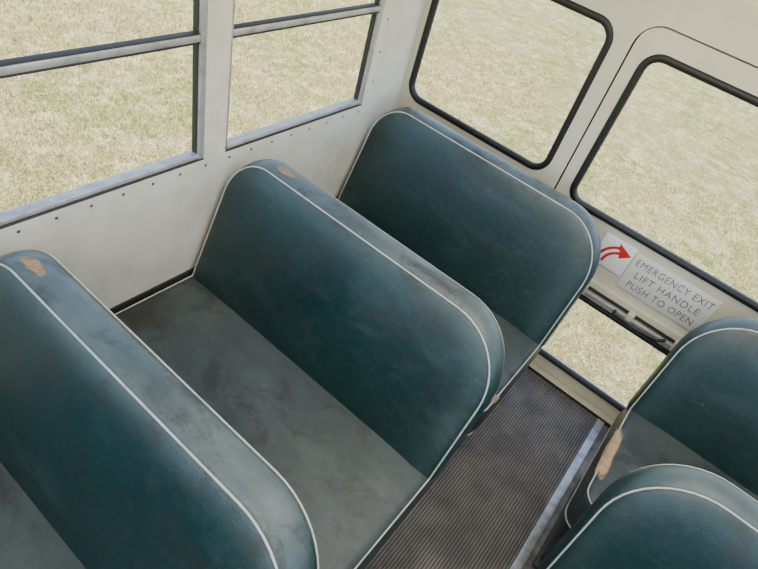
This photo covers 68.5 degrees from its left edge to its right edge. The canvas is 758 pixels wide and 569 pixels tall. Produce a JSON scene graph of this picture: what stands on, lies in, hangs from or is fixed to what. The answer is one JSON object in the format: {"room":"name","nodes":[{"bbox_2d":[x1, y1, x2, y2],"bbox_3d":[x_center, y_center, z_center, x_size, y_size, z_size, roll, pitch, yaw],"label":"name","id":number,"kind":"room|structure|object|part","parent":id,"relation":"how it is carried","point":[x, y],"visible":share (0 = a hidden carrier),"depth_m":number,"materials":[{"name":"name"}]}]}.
{"room":"vehicle interior","nodes":[
{"label":"vehicle interior","id":0,"kind":"room"},
{"bbox_2d":[0,0,427,308],"bbox_3d":[-0.777,-0.212,0.984,0.080,1.960,3.000,37,45,19],"label":"wall","id":1,"kind":"structure","parent":0,"point":[120,247],"depth_m":1.47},
{"bbox_2d":[0,0,207,225],"bbox_3d":[-0.544,-0.482,0.986,0.029,0.774,0.569,37,45,19],"label":"window","id":2,"kind":"structure","parent":1,"relation":"in","point":[199,6],"depth_m":1.20,"materials":[{"name":"metal"}]},
{"bbox_3d":[-0.633,-0.215,1.240,0.027,0.011,0.569,37,45,19],"label":"frame bottom","id":3,"kind":"part","parent":2,"relation":"part of","materials":[{"name":"silver metal"}]},
{"bbox_2d":[0,30,199,66],"bbox_3d":[-0.560,-0.431,1.030,0.020,0.002,0.546,37,45,19],"label":"groove","id":4,"kind":"object","parent":2,"relation":"attached to","point":[17,60],"depth_m":1.05,"materials":[{"name":"grey metal"}]},
{"bbox_2d":[0,42,199,78],"bbox_3d":[-0.565,-0.417,1.043,0.020,0.005,0.546,37,45,19],"label":"meeting rail lip","id":5,"kind":"object","parent":2,"relation":"attached to","point":[93,61],"depth_m":1.06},
{"bbox_3d":[-0.562,-0.424,1.036,0.022,0.016,0.546,37,45,19],"label":"meeting rail","id":6,"kind":"part","parent":2,"relation":"part of","materials":[{"name":"silver metal"}]},
{"bbox_2d":[0,158,203,229],"bbox_3d":[-0.633,-0.208,1.244,0.031,0.005,0.569,37,45,19],"label":"seal","id":7,"kind":"object","parent":2,"relation":"attached to","point":[196,160],"visible":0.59,"depth_m":1.23,"materials":[{"name":"black rubber"}]},
{"bbox_3d":[-0.375,-0.601,1.171,0.029,0.774,0.014,37,45,19],"label":"frame","id":8,"kind":"part","parent":2,"relation":"part of","materials":[{"name":"metal"}]},
{"bbox_2d":[17,18,388,232],"bbox_3d":[-0.769,-0.244,0.823,0.002,0.605,2.631,37,45,19],"label":"screws","id":9,"kind":"object","parent":1,"relation":"attached to","point":[205,165],"visible":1,"depth_m":1.40,"materials":[{"name":"grey metal"}]},
{"bbox_2d":[109,196,338,313],"bbox_3d":[-0.943,0.235,1.237,0.006,0.023,2.750,37,45,19],"label":"rail","id":10,"kind":"object","parent":1,"relation":"attached to","point":[125,304],"visible":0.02,"depth_m":1.57,"materials":[{"name":"black metal"}]},
{"bbox_2d":[225,0,384,149],"bbox_3d":[-0.154,-0.758,1.413,0.029,0.774,0.576,37,45,19],"label":"window","id":11,"kind":"structure","parent":1,"relation":"in","point":[375,20],"depth_m":1.61,"materials":[{"name":"metal"}]},
{"bbox_3d":[-0.328,-0.636,1.224,0.027,0.774,0.009,37,45,19],"label":"frame","id":12,"kind":"part","parent":11,"relation":"part of","materials":[{"name":"metal"}]},
{"bbox_3d":[-0.243,-0.491,1.666,0.027,0.011,0.576,37,45,19],"label":"frame bottom","id":13,"kind":"part","parent":11,"relation":"part of","materials":[{"name":"silver metal"}]},
{"bbox_2d":[225,104,361,151],"bbox_3d":[-0.243,-0.485,1.671,0.031,0.005,0.576,37,45,19],"label":"seal","id":14,"kind":"object","parent":11,"relation":"attached to","point":[340,111],"visible":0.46,"depth_m":1.63,"materials":[{"name":"black rubber"}]},
{"bbox_2d":[233,11,378,37],"bbox_3d":[-0.175,-0.693,1.470,0.020,0.005,0.553,37,45,19],"label":"meeting rail lip","id":15,"kind":"object","parent":11,"relation":"attached to","point":[378,11],"depth_m":1.43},
{"bbox_3d":[-0.172,-0.700,1.462,0.022,0.016,0.553,37,45,19],"label":"meeting rail","id":16,"kind":"part","parent":11,"relation":"part of","materials":[{"name":"silver metal"}]},
{"bbox_2d":[234,2,379,28],"bbox_3d":[-0.171,-0.707,1.457,0.020,0.002,0.553,37,45,19],"label":"groove","id":17,"kind":"object","parent":11,"relation":"attached to","point":[266,21],"depth_m":1.42,"materials":[{"name":"grey metal"}]},
{"bbox_3d":[0.017,-0.879,1.600,0.029,0.774,0.014,37,45,19],"label":"frame","id":18,"kind":"part","parent":11,"relation":"part of","materials":[{"name":"metal"}]},
{"bbox_3d":[0.061,-0.806,1.901,0.080,1.960,0.245,37,45,19],"label":"corner panel","id":19,"kind":"part","parent":1,"relation":"part of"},
{"bbox_2d":[522,425,608,568],"bbox_3d":[-0.151,1.071,1.279,2.240,0.046,3.050,37,45,19],"label":"floor","id":20,"kind":"structure","parent":0,"point":[585,464],"depth_m":1.89,"materials":[{"name":"rubber"}]},
{"bbox_2d":[0,250,318,568],"bbox_3d":[-0.657,0.542,1.022,0.907,0.800,0.631,37,45,19],"label":"seat","id":21,"kind":"object","parent":20,"relation":"on","point":[109,459],"visible":1,"depth_m":0.96,"materials":[{"name":"green leather"}]},
{"bbox_2d":[0,462,85,568],"bbox_3d":[-0.725,0.615,0.989,0.903,0.136,0.442,37,45,19],"label":"seat cushion","id":22,"kind":"object","parent":21,"relation":"on","point":[29,539],"depth_m":1.06,"materials":[{"name":"green leather"}]},
{"bbox_2d":[115,159,504,568],"bbox_3d":[-0.272,0.270,1.443,0.907,0.800,0.631,37,45,19],"label":"seat","id":23,"kind":"object","parent":20,"relation":"on","point":[352,364],"visible":0.9,"depth_m":1.37,"materials":[{"name":"green leather"}]},
{"bbox_2d":[116,276,432,568],"bbox_3d":[-0.340,0.343,1.410,0.903,0.136,0.442,37,45,19],"label":"seat cushion","id":24,"kind":"object","parent":23,"relation":"on","point":[354,485],"depth_m":1.37,"materials":[{"name":"green leather"}]},
{"bbox_3d":[-0.113,0.062,1.455,0.907,0.442,0.237,37,45,19],"label":"backrest","id":25,"kind":"part","parent":23,"relation":"part of","materials":[{"name":"teal leather"}]},
{"bbox_2d":[338,107,600,435],"bbox_3d":[0.120,-0.006,1.873,0.907,0.797,0.631,37,45,19],"label":"seat","id":26,"kind":"object","parent":20,"relation":"on","point":[527,250],"visible":0.66,"depth_m":1.80,"materials":[{"name":"green leather"}]},
{"bbox_2d":[467,309,539,434],"bbox_3d":[0.052,0.065,1.839,0.903,0.136,0.442,37,45,19],"label":"seat cushion","id":27,"kind":"object","parent":26,"relation":"on","point":[521,345],"depth_m":1.73,"materials":[{"name":"green leather"}]},
{"bbox_2d":[484,345,539,410],"bbox_3d":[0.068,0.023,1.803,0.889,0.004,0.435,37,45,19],"label":"cushion","id":28,"kind":"object","parent":26,"relation":"on","point":[516,356],"depth_m":1.69,"materials":[{"name":"teal leather"}]},
{"bbox_2d":[363,368,596,568],"bbox_3d":[-0.173,1.058,1.245,0.343,0.008,2.988,37,45,19],"label":"mat","id":29,"kind":"object","parent":20,"relation":"on","point":[481,509],"visible":0.94,"depth_m":1.84,"materials":[{"name":"rubber"}]},
{"bbox_2d":[510,418,604,568],"bbox_3d":[-0.032,1.162,1.183,0.030,0.010,2.988,37,45,19],"label":"trim","id":30,"kind":"structure","parent":20,"relation":"on","point":[527,548],"depth_m":1.86,"materials":[{"name":"metal"}]},
{"bbox_2d":[532,317,757,568],"bbox_3d":[1.025,0.674,1.482,0.896,0.783,0.626,37,45,19],"label":"seat","id":31,"kind":"object","parent":20,"relation":"on","point":[698,408],"visible":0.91,"depth_m":1.55,"materials":[{"name":"green leather"}]},
{"bbox_2d":[565,425,611,527],"bbox_3d":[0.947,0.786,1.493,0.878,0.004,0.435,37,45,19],"label":"cushion","id":32,"kind":"object","parent":31,"relation":"on","point":[569,523],"depth_m":1.52,"materials":[{"name":"teal leather"}]},
{"bbox_2d":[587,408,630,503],"bbox_3d":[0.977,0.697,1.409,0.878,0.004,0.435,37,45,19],"label":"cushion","id":33,"kind":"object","parent":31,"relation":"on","point":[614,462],"depth_m":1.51,"materials":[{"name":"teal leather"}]},
{"bbox_2d":[566,408,757,526],"bbox_3d":[0.961,0.739,1.445,0.892,0.136,0.442,37,45,19],"label":"seat cushion","id":34,"kind":"object","parent":31,"relation":"on","point":[636,439],"depth_m":1.56,"materials":[{"name":"green leather"}]},
{"bbox_3d":[1.185,0.465,1.492,0.896,0.428,0.232,37,45,19],"label":"backrest","id":35,"kind":"part","parent":31,"relation":"part of","materials":[{"name":"teal leather"}]},
{"bbox_2d":[539,464,757,568],"bbox_3d":[0.633,0.952,1.053,0.896,0.783,0.626,37,45,19],"label":"seat","id":36,"kind":"object","parent":20,"relation":"on","point":[660,516],"visible":1,"depth_m":1.10,"materials":[{"name":"green leather"}]},
{"bbox_2d":[398,0,757,188],"bbox_3d":[0.979,-0.246,1.631,2.280,1.960,0.030,37,45,19],"label":"wall","id":37,"kind":"structure","parent":0,"point":[730,27],"depth_m":1.54,"materials":[{"name":"white metal"}]},
{"bbox_2d":[409,0,613,169],"bbox_3d":[0.393,-0.724,1.839,0.614,0.515,0.016,37,45,19],"label":"gasket","id":38,"kind":"object","parent":37,"relation":"attached to","point":[606,24],"visible":1,"depth_m":1.89,"materials":[{"name":"black rubber"}]},
{"bbox_2d":[527,366,610,428],"bbox_3d":[0.733,0.430,2.220,0.848,0.011,0.010,37,45,19],"label":"door sill rubber","id":39,"kind":"object","parent":37,"relation":"attached to","point":[607,424],"depth_m":2.20,"materials":[{"name":"black rubber"}]},
{"bbox_2d":[529,362,613,424],"bbox_3d":[0.745,0.420,2.232,0.848,0.014,0.030,37,45,19],"label":"door sill","id":40,"kind":"object","parent":37,"relation":"attached to","point":[532,365],"depth_m":2.21,"materials":[{"name":"beige metal"}]},
{"bbox_2d":[532,27,757,420],"bbox_3d":[0.914,-0.045,1.824,0.840,1.275,0.030,37,45,19],"label":"door","id":41,"kind":"structure","parent":37,"relation":"in","point":[742,75],"depth_m":1.72,"materials":[{"name":"beige metal"}]},
{"bbox_2d":[538,294,669,411],"bbox_3d":[0.812,0.245,2.086,0.702,0.352,0.020,37,45,19],"label":"gasket","id":42,"kind":"object","parent":41,"relation":"attached to","point":[542,352],"visible":0.22,"depth_m":2.13,"materials":[{"name":"black rubber"}]},
{"bbox_2d":[599,232,637,275],"bbox_3d":[0.790,-0.101,1.875,0.112,0.116,0.007,37,45,19],"label":"sticker","id":43,"kind":"object","parent":41,"relation":"attached to","point":[616,254],"visible":0.83,"depth_m":1.87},
{"bbox_2d":[588,278,683,343],"bbox_3d":[0.867,0.093,1.923,0.540,0.062,0.018,37,45,19],"label":"latch channel","id":44,"kind":"object","parent":41,"relation":"attached to","point":[647,317],"visible":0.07,"depth_m":1.90,"materials":[{"name":"beige metal"}]},
{"bbox_2d":[585,289,672,347],"bbox_3d":[0.852,0.112,1.921,0.420,0.015,0.012,37,45,19],"label":"bar","id":45,"kind":"object","parent":44,"relation":"attached to","point":[589,293],"depth_m":1.92,"materials":[{"name":"grey metal"}]},
{"bbox_2d":[624,311,635,322],"bbox_3d":[0.862,0.112,1.915,0.024,0.040,0.024,37,45,19],"label":"bracket","id":46,"kind":"object","parent":44,"relation":"attached to","point":[631,315],"depth_m":1.90,"materials":[{"name":"beige metal"}]},
{"bbox_2d":[588,286,674,342],"bbox_3d":[0.861,0.098,1.918,0.480,0.012,0.005,37,45,19],"label":"latch slot","id":47,"kind":"object","parent":44,"relation":"attached to","point":[659,332],"depth_m":1.91,"materials":[{"name":"black metal"}]},
{"bbox_2d":[611,309,665,341],"bbox_3d":[0.877,0.145,1.885,0.190,0.022,0.034,37,45,19],"label":"door handle","id":48,"kind":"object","parent":44,"relation":"attached to","point":[635,328],"depth_m":1.88,"materials":[{"name":"metal"}]},
{"bbox_2d":[669,340,678,350],"bbox_3d":[0.991,0.208,1.859,0.024,0.040,0.024,37,45,19],"label":"bracket","id":49,"kind":"object","parent":44,"relation":"attached to","point":[676,341],"depth_m":1.85,"materials":[{"name":"beige metal"}]},
{"bbox_2d":[554,26,757,189],"bbox_3d":[0.907,-0.040,1.818,0.852,1.289,0.012,37,45,19],"label":"seal","id":50,"kind":"object","parent":41,"relation":"attached to","point":[638,36],"depth_m":1.63,"materials":[{"name":"black rubber"}]},
{"bbox_2d":[570,54,757,311],"bbox_3d":[0.981,-0.266,1.601,0.762,0.520,0.020,37,45,19],"label":"gasket","id":51,"kind":"object","parent":41,"relation":"attached to","point":[676,64],"visible":0.96,"depth_m":1.70,"materials":[{"name":"black rubber"}]},
{"bbox_2d":[616,253,721,330],"bbox_3d":[0.940,0.029,1.822,0.286,0.142,0.007,37,45,19],"label":"emergency exit sign","id":52,"kind":"object","parent":41,"relation":"attached to","point":[659,288],"visible":0.99,"depth_m":1.82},
{"bbox_2d":[740,0,757,7],"bbox_3d":[1.066,-0.686,1.079,2.220,0.460,0.220,37,45,19],"label":"trim","id":53,"kind":"structure","parent":37,"relation":"attached to","point":[754,3],"depth_m":1.37,"materials":[{"name":"beige paint"}]},
{"label":"outside","id":54,"kind":"structure","parent":0,"visible":0},
{"bbox_2d":[0,0,757,405],"bbox_3d":[-0.260,0.455,3.195,120.000,0.001,120.000,37,45,19],"label":"lawn","id":55,"kind":"structure","parent":54,"point":[476,25],"depth_m":5.88,"materials":[{"name":"plant"}]},
{"bbox_2d":[0,0,757,406],"bbox_3d":[1.731,-3.155,7.671,14.079,0.028,14.573,37,45,19],"label":"grass blades","id":56,"kind":"object","parent":55,"relation":"on","point":[293,4],"visible":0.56,"depth_m":5.54,"materials":[{"name":"plant"}]}
]}

